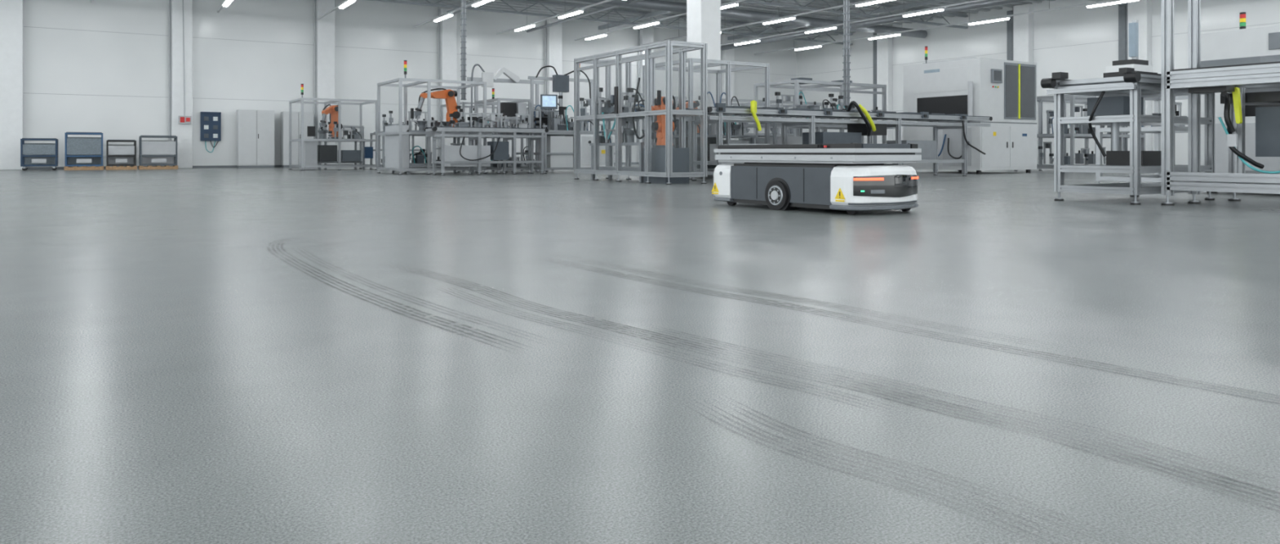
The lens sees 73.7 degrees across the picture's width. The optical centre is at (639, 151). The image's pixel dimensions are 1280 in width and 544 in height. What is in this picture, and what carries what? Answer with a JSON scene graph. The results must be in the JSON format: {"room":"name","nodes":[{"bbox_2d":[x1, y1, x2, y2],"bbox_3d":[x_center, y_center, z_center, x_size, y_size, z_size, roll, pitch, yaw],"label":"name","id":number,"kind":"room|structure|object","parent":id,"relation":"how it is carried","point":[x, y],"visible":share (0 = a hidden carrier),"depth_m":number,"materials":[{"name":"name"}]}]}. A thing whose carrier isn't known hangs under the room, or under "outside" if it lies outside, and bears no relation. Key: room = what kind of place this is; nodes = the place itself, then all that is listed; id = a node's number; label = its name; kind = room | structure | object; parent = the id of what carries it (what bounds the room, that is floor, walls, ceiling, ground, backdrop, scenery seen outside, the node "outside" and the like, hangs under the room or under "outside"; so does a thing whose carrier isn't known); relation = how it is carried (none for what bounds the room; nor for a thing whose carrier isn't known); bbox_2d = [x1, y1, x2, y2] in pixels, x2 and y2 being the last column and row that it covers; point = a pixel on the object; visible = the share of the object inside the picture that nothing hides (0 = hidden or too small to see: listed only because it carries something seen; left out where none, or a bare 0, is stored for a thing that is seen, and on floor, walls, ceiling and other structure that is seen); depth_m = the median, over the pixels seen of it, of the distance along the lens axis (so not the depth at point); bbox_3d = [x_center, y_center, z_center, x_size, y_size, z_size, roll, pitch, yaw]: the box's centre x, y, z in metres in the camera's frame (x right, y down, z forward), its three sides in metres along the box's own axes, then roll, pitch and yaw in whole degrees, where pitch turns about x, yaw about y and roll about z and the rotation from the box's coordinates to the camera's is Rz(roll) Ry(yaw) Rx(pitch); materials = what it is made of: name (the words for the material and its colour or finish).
{"room":"factory floor","nodes":[
{"label":"factory floor","id":0,"kind":"room"},
{"bbox_2d":[217,0,233,13],"bbox_3d":[-3.469,-5.128,11.701,0.180,1.045,40.500,0,0,-32],"label":"ceiling light","id":1,"kind":"object","parent":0,"point":[226,2],"depth_m":26.83,"materials":[{"name":"white plastic"}]},
{"bbox_2d":[316,0,355,20],"bbox_3d":[-0.761,-5.128,13.406,0.180,1.045,40.500,0,0,-32],"label":"ceiling light","id":2,"kind":"object","parent":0,"point":[347,2],"depth_m":27.29,"materials":[{"name":"white plastic"}]},
{"bbox_2d":[23,0,796,167],"bbox_3d":[-11.380,-2.550,31.300,46.100,6.200,0.300,0,0,-32],"label":"wall","id":3,"kind":"structure","parent":0,"point":[77,63],"depth_m":29.99,"materials":[{"name":"white paint"}]},
{"bbox_2d":[200,111,221,152],"bbox_3d":[-14.591,-0.659,29.006,0.620,1.382,0.160,0,0,-32],"label":"box","id":4,"kind":"object","parent":3,"relation":"attached to","point":[210,122],"visible":1,"depth_m":28.97,"materials":[{"name":"metal"}]},
{"bbox_2d":[27,162,639,169],"bbox_3d":[-11.430,0.510,31.080,45.780,0.080,0.020,0,0,-32],"label":"baseboard","id":5,"kind":"structure","parent":3,"relation":"attached to","point":[275,166],"depth_m":28.88,"materials":[{"name":"grey"}]},
{"bbox_2d":[23,26,795,110],"bbox_3d":[-11.425,-2.833,31.091,45.800,2.065,0.006,0,0,-32],"label":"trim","id":6,"kind":"structure","parent":3,"relation":"attached to","point":[24,26],"depth_m":29.51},
{"bbox_2d":[0,164,1279,543],"bbox_3d":[-0.349,0.650,13.784,46.100,0.200,41.700,0,0,-32],"label":"floor","id":7,"kind":"structure","parent":0,"point":[168,375],"depth_m":2.27,"materials":[{"name":"concrete"}]},
{"bbox_2d":[0,0,23,169],"bbox_3d":[-19.217,-2.510,25.999,0.694,6.120,0.320,0,0,-32],"label":"wall column","id":8,"kind":"structure","parent":7,"relation":"on","point":[11,11],"depth_m":25.90,"materials":[{"name":"white paint"}]},
{"bbox_2d":[20,137,57,170],"bbox_3d":[-17.828,0.074,25.346,0.880,0.949,0.705,0,0,-32],"label":"rack","id":9,"kind":"object","parent":7,"relation":"on","point":[32,154],"visible":0.99,"depth_m":25.16,"materials":[{"name":"metal"}]},
{"bbox_2d":[64,132,103,170],"bbox_3d":[-16.916,-0.020,25.979,1.000,1.140,0.805,0,0,-32],"label":"rack","id":10,"kind":"object","parent":7,"relation":"on","point":[80,153],"visible":1,"depth_m":25.71,"materials":[{"name":"blue metal"}]},
{"bbox_2d":[105,139,137,169],"bbox_3d":[-16.103,0.090,26.491,0.820,0.920,0.805,0,0,-32],"label":"rack","id":11,"kind":"object","parent":7,"relation":"on","point":[121,155],"visible":1,"depth_m":26.23,"materials":[{"name":"grey metal"}]},
{"bbox_2d":[138,135,177,169],"bbox_3d":[-15.257,0.020,27.024,1.060,1.060,0.805,0,0,-32],"label":"rack","id":12,"kind":"object","parent":7,"relation":"on","point":[162,154],"visible":0.99,"depth_m":26.77,"materials":[{"name":"grey metal"}]},
{"bbox_2d":[168,0,192,168],"bbox_3d":[-15.324,-2.510,28.450,0.694,6.120,0.320,0,0,-32],"label":"wall column","id":13,"kind":"structure","parent":7,"relation":"on","point":[184,132],"depth_m":28.32,"materials":[{"name":"white paint"}]},
{"bbox_2d":[177,0,191,124],"bbox_3d":[-15.100,-3.190,28.313,0.380,4.520,0.150,0,0,-32],"label":"switch box","id":14,"kind":"object","parent":13,"relation":"attached to","point":[184,119],"visible":1,"depth_m":28.32,"materials":[{"name":"grey metal"}]},
{"bbox_2d":[235,109,274,168],"bbox_3d":[-13.212,-0.440,29.331,1.140,1.980,0.580,0,0,-32],"label":"storage cabinet","id":15,"kind":"object","parent":7,"relation":"on","point":[255,129],"visible":0.99,"depth_m":29.09,"materials":[{"name":"white metal"}]},
{"bbox_2d":[280,111,313,167],"bbox_3d":[-12.069,-0.425,30.050,1.000,1.950,0.580,0,0,-32],"label":"storage cabinet","id":16,"kind":"object","parent":7,"relation":"on","point":[295,116],"visible":0.7,"depth_m":29.77,"materials":[{"name":"white metal"}]},
{"bbox_2d":[313,0,335,164],"bbox_3d":[-11.432,-2.510,30.901,0.694,6.120,0.320,0,0,-32],"label":"wall column","id":17,"kind":"structure","parent":7,"relation":"on","point":[324,28],"depth_m":30.77,"materials":[{"name":"white paint"}]},
{"bbox_2d":[288,84,377,170],"bbox_3d":[-9.476,-0.725,26.354,2.248,2.550,2.000,0,0,-32],"label":"cell","id":18,"kind":"object","parent":7,"relation":"on","point":[311,153],"visible":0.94,"depth_m":25.95,"materials":[{"name":"metal"}]},
{"bbox_2d":[266,239,499,347],"bbox_3d":[-1.315,0.549,3.882,0.379,0.001,3.721,0,0,-32],"label":"tyre mark","id":19,"kind":"object","parent":7,"relation":"on","point":[428,317],"visible":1,"depth_m":2.82,"materials":[{"name":"grey rubber"}]},
{"bbox_2d":[369,111,426,168],"bbox_3d":[-7.628,-0.371,26.986,1.448,1.841,1.500,0,0,-32],"label":"frame","id":20,"kind":"object","parent":7,"relation":"on","point":[384,122],"visible":0.25,"depth_m":26.72,"materials":[{"name":"metal"}]},
{"bbox_2d":[377,60,486,174],"bbox_3d":[-5.348,-0.830,21.863,2.248,2.760,2.000,0,0,-32],"label":"cell","id":21,"kind":"object","parent":7,"relation":"on","point":[397,155],"visible":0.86,"depth_m":21.47,"materials":[{"name":"metal"}]},
{"bbox_2d":[437,8,457,159],"bbox_3d":[-7.539,-2.510,33.352,0.694,6.120,0.320,0,0,-32],"label":"wall column","id":22,"kind":"structure","parent":7,"relation":"on","point":[446,28],"depth_m":33.22,"materials":[{"name":"white paint"}]},
{"bbox_2d":[423,112,548,175],"bbox_3d":[-3.702,-0.213,20.750,2.950,1.527,0.738,0,0,-32],"label":"workbench","id":23,"kind":"object","parent":7,"relation":"on","point":[479,155],"visible":0.98,"depth_m":20.50,"materials":[{"name":"metal"}]},
{"bbox_2d":[440,88,552,171],"bbox_3d":[-4.274,-0.635,25.553,2.898,2.370,1.900,0,0,-32],"label":"frame","id":24,"kind":"object","parent":7,"relation":"on","point":[480,105],"visible":0.17,"depth_m":25.23,"materials":[{"name":"metal"}]},
{"bbox_2d":[475,97,531,173],"bbox_3d":[-3.590,-0.400,22.379,0.972,1.900,1.600,0,0,-32],"label":"station","id":25,"kind":"object","parent":7,"relation":"on","point":[514,106],"visible":0.38,"depth_m":21.90,"materials":[{"name":"metal"}]},
{"bbox_2d":[466,63,544,171],"bbox_3d":[-3.741,-0.938,24.050,2.300,2.975,0.210,0,0,-32],"label":"gantry","id":26,"kind":"object","parent":7,"relation":"on","point":[489,77],"visible":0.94,"depth_m":23.87,"materials":[{"name":"metal"}]},
{"bbox_2d":[544,18,561,118],"bbox_3d":[-3.647,-2.510,35.803,0.694,6.120,0.320,0,0,-32],"label":"wall column","id":27,"kind":"structure","parent":7,"relation":"on","point":[553,34],"depth_m":35.67,"materials":[{"name":"white paint"}]},
{"bbox_2d":[511,63,615,173],"bbox_3d":[-2.009,-0.950,22.788,2.415,3.000,2.593,0,0,-32],"label":"machine","id":28,"kind":"object","parent":7,"relation":"on","point":[558,143],"visible":0.77,"depth_m":22.25,"materials":[{"name":"metal"}]},
{"bbox_2d":[573,40,707,184],"bbox_3d":[-0.086,-0.660,15.959,0.946,2.420,3.400,0,0,-32],"label":"cell","id":29,"kind":"object","parent":7,"relation":"on","point":[660,162],"visible":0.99,"depth_m":15.41,"materials":[{"name":"metal"}]},
{"bbox_2d":[638,26,653,159],"bbox_3d":[0.246,-2.510,38.255,0.694,6.120,0.320,0,0,-32],"label":"wall column","id":30,"kind":"structure","parent":7,"relation":"on","point":[646,34],"depth_m":38.10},
{"bbox_2d":[686,0,720,175],"bbox_3d":[1.490,-2.510,19.965,0.580,6.120,0.580,0,0,-32],"label":"column","id":31,"kind":"structure","parent":7,"relation":"on","point":[703,16],"depth_m":19.75,"materials":[{"name":"white paint"}]},
{"bbox_2d":[642,57,769,179],"bbox_3d":[1.406,-0.660,18.316,2.098,2.420,1.800,0,0,-32],"label":"cell","id":32,"kind":"object","parent":7,"relation":"on","point":[690,104],"visible":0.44,"depth_m":18.01,"materials":[{"name":"metal"}]},
{"bbox_2d":[720,34,734,139],"bbox_3d":[4.138,-2.510,40.706,0.694,6.120,0.320,0,0,-32],"label":"wall column","id":33,"kind":"structure","parent":7,"relation":"on","point":[726,55],"depth_m":40.59,"materials":[{"name":"white paint"}]},
{"bbox_2d":[655,96,824,147],"bbox_3d":[3.138,-0.550,27.857,6.098,2.200,1.900,0,0,-32],"label":"frame","id":34,"kind":"object","parent":7,"relation":"on","point":[790,131],"visible":0.09,"depth_m":27.81,"materials":[{"name":"metal"}]},
{"bbox_2d":[711,142,921,214],"bbox_3d":[1.683,0.248,8.344,1.032,0.652,2.058,0,0,-36],"label":"robot","id":35,"kind":"object","parent":7,"relation":"on","point":[852,178],"visible":1,"depth_m":7.75,"materials":[{"name":"white paint"}]},
{"bbox_2d":[738,92,895,144],"bbox_3d":[4.361,-0.438,20.473,4.098,1.976,1.300,0,0,-32],"label":"station","id":36,"kind":"object","parent":7,"relation":"on","point":[775,140],"visible":0.24,"depth_m":19.88,"materials":[{"name":"metal"}]},
{"bbox_2d":[753,77,886,164],"bbox_3d":[4.903,-0.710,23.178,3.298,2.520,1.700,0,0,-32],"label":"frame","id":37,"kind":"object","parent":7,"relation":"on","point":[797,97],"visible":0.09,"depth_m":22.96,"materials":[{"name":"metal"}]},
{"bbox_2d":[533,254,1109,364],"bbox_3d":[0.451,0.549,3.178,0.383,0.001,3.704,0,0,-32],"label":"tyre mark","id":38,"kind":"object","parent":7,"relation":"on","point":[533,255],"visible":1,"depth_m":3.06,"materials":[{"name":"grey rubber"}]},
{"bbox_2d":[395,262,1279,510],"bbox_3d":[-0.101,0.549,2.746,0.475,0.001,3.755,0,0,-32],"label":"tyre mark","id":39,"kind":"object","parent":7,"relation":"on","point":[887,395],"visible":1,"depth_m":1.92,"materials":[{"name":"grey rubber"}]},
{"bbox_2d":[685,100,992,180],"bbox_3d":[4.539,-0.242,17.985,8.250,1.584,1.099,0,0,-32],"label":"conveyor","id":40,"kind":"object","parent":7,"relation":"on","point":[869,127],"visible":0.69,"depth_m":17.56,"materials":[{"name":"metal"}]},
{"bbox_2d":[872,32,892,164],"bbox_3d":[10.845,-2.510,38.401,0.320,6.120,1.070,0,0,-32],"label":"wall column","id":41,"kind":"structure","parent":7,"relation":"on","point":[882,47],"depth_m":38.14,"materials":[{"name":"white paint"}]},
{"bbox_2d":[903,46,1037,173],"bbox_3d":[8.727,-1.130,22.715,2.534,3.360,2.471,0,0,-32],"label":"machine","id":42,"kind":"object","parent":7,"relation":"on","point":[1003,91],"visible":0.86,"depth_m":21.84,"materials":[{"name":"white metal"}]},
{"bbox_2d":[1006,4,1033,62],"bbox_3d":[14.469,-2.510,32.646,0.320,6.120,1.070,0,0,-32],"label":"wall column","id":43,"kind":"structure","parent":7,"relation":"on","point":[1020,28],"depth_m":32.38,"materials":[{"name":"white paint"}]},
{"bbox_2d":[1013,94,1145,170],"bbox_3d":[12.768,-0.500,24.763,3.698,2.100,1.800,0,0,-32],"label":"frame","id":44,"kind":"object","parent":7,"relation":"on","point":[1082,131],"visible":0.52,"depth_m":24.48,"materials":[{"name":"metal"}]},
{"bbox_2d":[1040,59,1214,204],"bbox_3d":[5.617,-0.250,9.682,1.975,1.600,1.040,0,0,-32],"label":"station","id":45,"kind":"object","parent":7,"relation":"on","point":[1124,84],"visible":0.87,"depth_m":9.37,"materials":[{"name":"metal"}]},
{"bbox_2d":[1118,0,1151,151],"bbox_3d":[16.760,-2.510,29.008,0.320,6.120,1.070,0,0,-32],"label":"wall column","id":46,"kind":"structure","parent":7,"relation":"on","point":[1140,11],"depth_m":28.66,"materials":[{"name":"white paint"}]},
{"bbox_2d":[1095,19,1187,183],"bbox_3d":[8.460,-0.800,13.777,1.898,2.700,1.200,0,0,-32],"label":"frame","id":47,"kind":"object","parent":7,"relation":"on","point":[1134,25],"visible":0.24,"depth_m":13.76,"materials":[{"name":"metal"}]},
{"bbox_2d":[1160,0,1279,205],"bbox_3d":[6.818,-1.151,7.986,1.567,3.402,2.970,0,0,-32],"label":"frame","id":48,"kind":"object","parent":7,"relation":"on","point":[1247,81],"visible":1,"depth_m":8.67,"materials":[{"name":"metal"}]},
{"bbox_2d":[1200,12,1279,192],"bbox_3d":[9.484,-0.655,10.818,2.820,2.410,3.400,0,0,-32],"label":"machine","id":49,"kind":"object","parent":7,"relation":"on","point":[1264,42],"visible":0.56,"depth_m":11.13,"materials":[{"name":"white metal"}]},
{"bbox_2d":[374,0,1055,39],"bbox_3d":[-0.349,-5.690,13.784,46.100,0.220,41.700,0,0,-32],"label":"ceiling","id":50,"kind":"structure","parent":0,"point":[538,8],"depth_m":33.64,"materials":[{"name":"metal"}]},
{"bbox_2d":[460,0,466,100],"bbox_3d":[-4.941,-3.510,23.892,0.125,4.120,0.125,0,0,-32],"label":"pole","id":51,"kind":"object","parent":50,"relation":"hanging from","point":[463,2],"visible":0.88,"depth_m":23.86,"materials":[{"name":"grey metal"}]},
{"bbox_2d":[366,0,1126,45],"bbox_3d":[-0.408,-5.275,13.540,45.759,0.550,41.350,0,0,-32],"label":"roof trusses","id":52,"kind":"object","parent":50,"relation":"attached to","point":[910,6],"visible":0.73,"depth_m":32.56,"materials":[{"name":"grey metal"}]},
{"bbox_2d":[413,0,493,27],"bbox_3d":[2.201,-5.128,15.272,0.180,1.045,40.500,0,0,-32],"label":"ceiling light","id":53,"kind":"object","parent":52,"relation":"hanging from","point":[479,2],"depth_m":28.94,"materials":[{"name":"white plastic"}]},
{"bbox_2d":[497,0,613,34],"bbox_3d":[5.078,-5.128,17.083,0.180,1.045,40.500,0,0,-32],"label":"ceiling light","id":54,"kind":"object","parent":52,"relation":"hanging from","point":[579,11],"depth_m":29.50,"materials":[{"name":"white plastic"}]},
{"bbox_2d":[574,0,746,40],"bbox_3d":[8.039,-5.128,18.948,0.180,1.045,40.500,0,0,-32],"label":"ceiling light","id":55,"kind":"object","parent":52,"relation":"hanging from","point":[728,5],"depth_m":31.18,"materials":[{"name":"white plastic"}]},
{"bbox_2d":[642,0,893,45],"bbox_3d":[10.916,-5.128,20.760,0.180,1.045,40.500,0,0,-32],"label":"ceiling light","id":56,"kind":"object","parent":52,"relation":"hanging from","point":[866,2],"depth_m":29.64,"materials":[{"name":"white plastic"}]},
{"bbox_2d":[526,0,1029,50],"bbox_3d":[-0.427,-4.992,13.439,45.600,0.356,41.200,0,0,-32],"label":"ceiling beams","id":57,"kind":"structure","parent":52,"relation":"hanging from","point":[869,26],"depth_m":31.41,"materials":[{"name":"grey metal"}]},
{"bbox_2d":[720,0,986,45],"bbox_3d":[13.370,-5.128,22.305,0.180,1.045,40.500,0,0,-32],"label":"ceiling light","id":58,"kind":"object","parent":52,"relation":"hanging from","point":[937,9],"depth_m":31.12,"materials":[{"name":"white plastic"}]},
{"bbox_2d":[754,0,1138,54],"bbox_3d":[16.332,-5.128,24.171,0.180,1.045,40.500,0,0,-32],"label":"ceiling light","id":59,"kind":"object","parent":52,"relation":"hanging from","point":[1107,2],"depth_m":30.70,"materials":[{"name":"white plastic"}]},
{"bbox_2d":[842,0,850,106],"bbox_3d":[4.709,-3.310,19.451,0.125,4.520,0.125,0,0,-32],"label":"pole","id":60,"kind":"object","parent":50,"relation":"hanging from","point":[846,6],"visible":0.99,"depth_m":19.42,"materials":[{"name":"grey metal"}]},
{"bbox_2d":[796,0,1279,164],"bbox_3d":[19.109,-2.550,25.860,0.300,6.200,41.400,0,0,-32],"label":"wall","id":61,"kind":"structure","parent":0,"point":[1077,25],"depth_m":31.75,"materials":[{"name":"white paint"}]},
{"bbox_2d":[797,22,1278,111],"bbox_3d":[18.982,-2.833,25.774,0.006,2.065,41.390,0,0,-32],"label":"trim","id":62,"kind":"structure","parent":61,"relation":"attached to","point":[1273,23],"depth_m":31.68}
]}

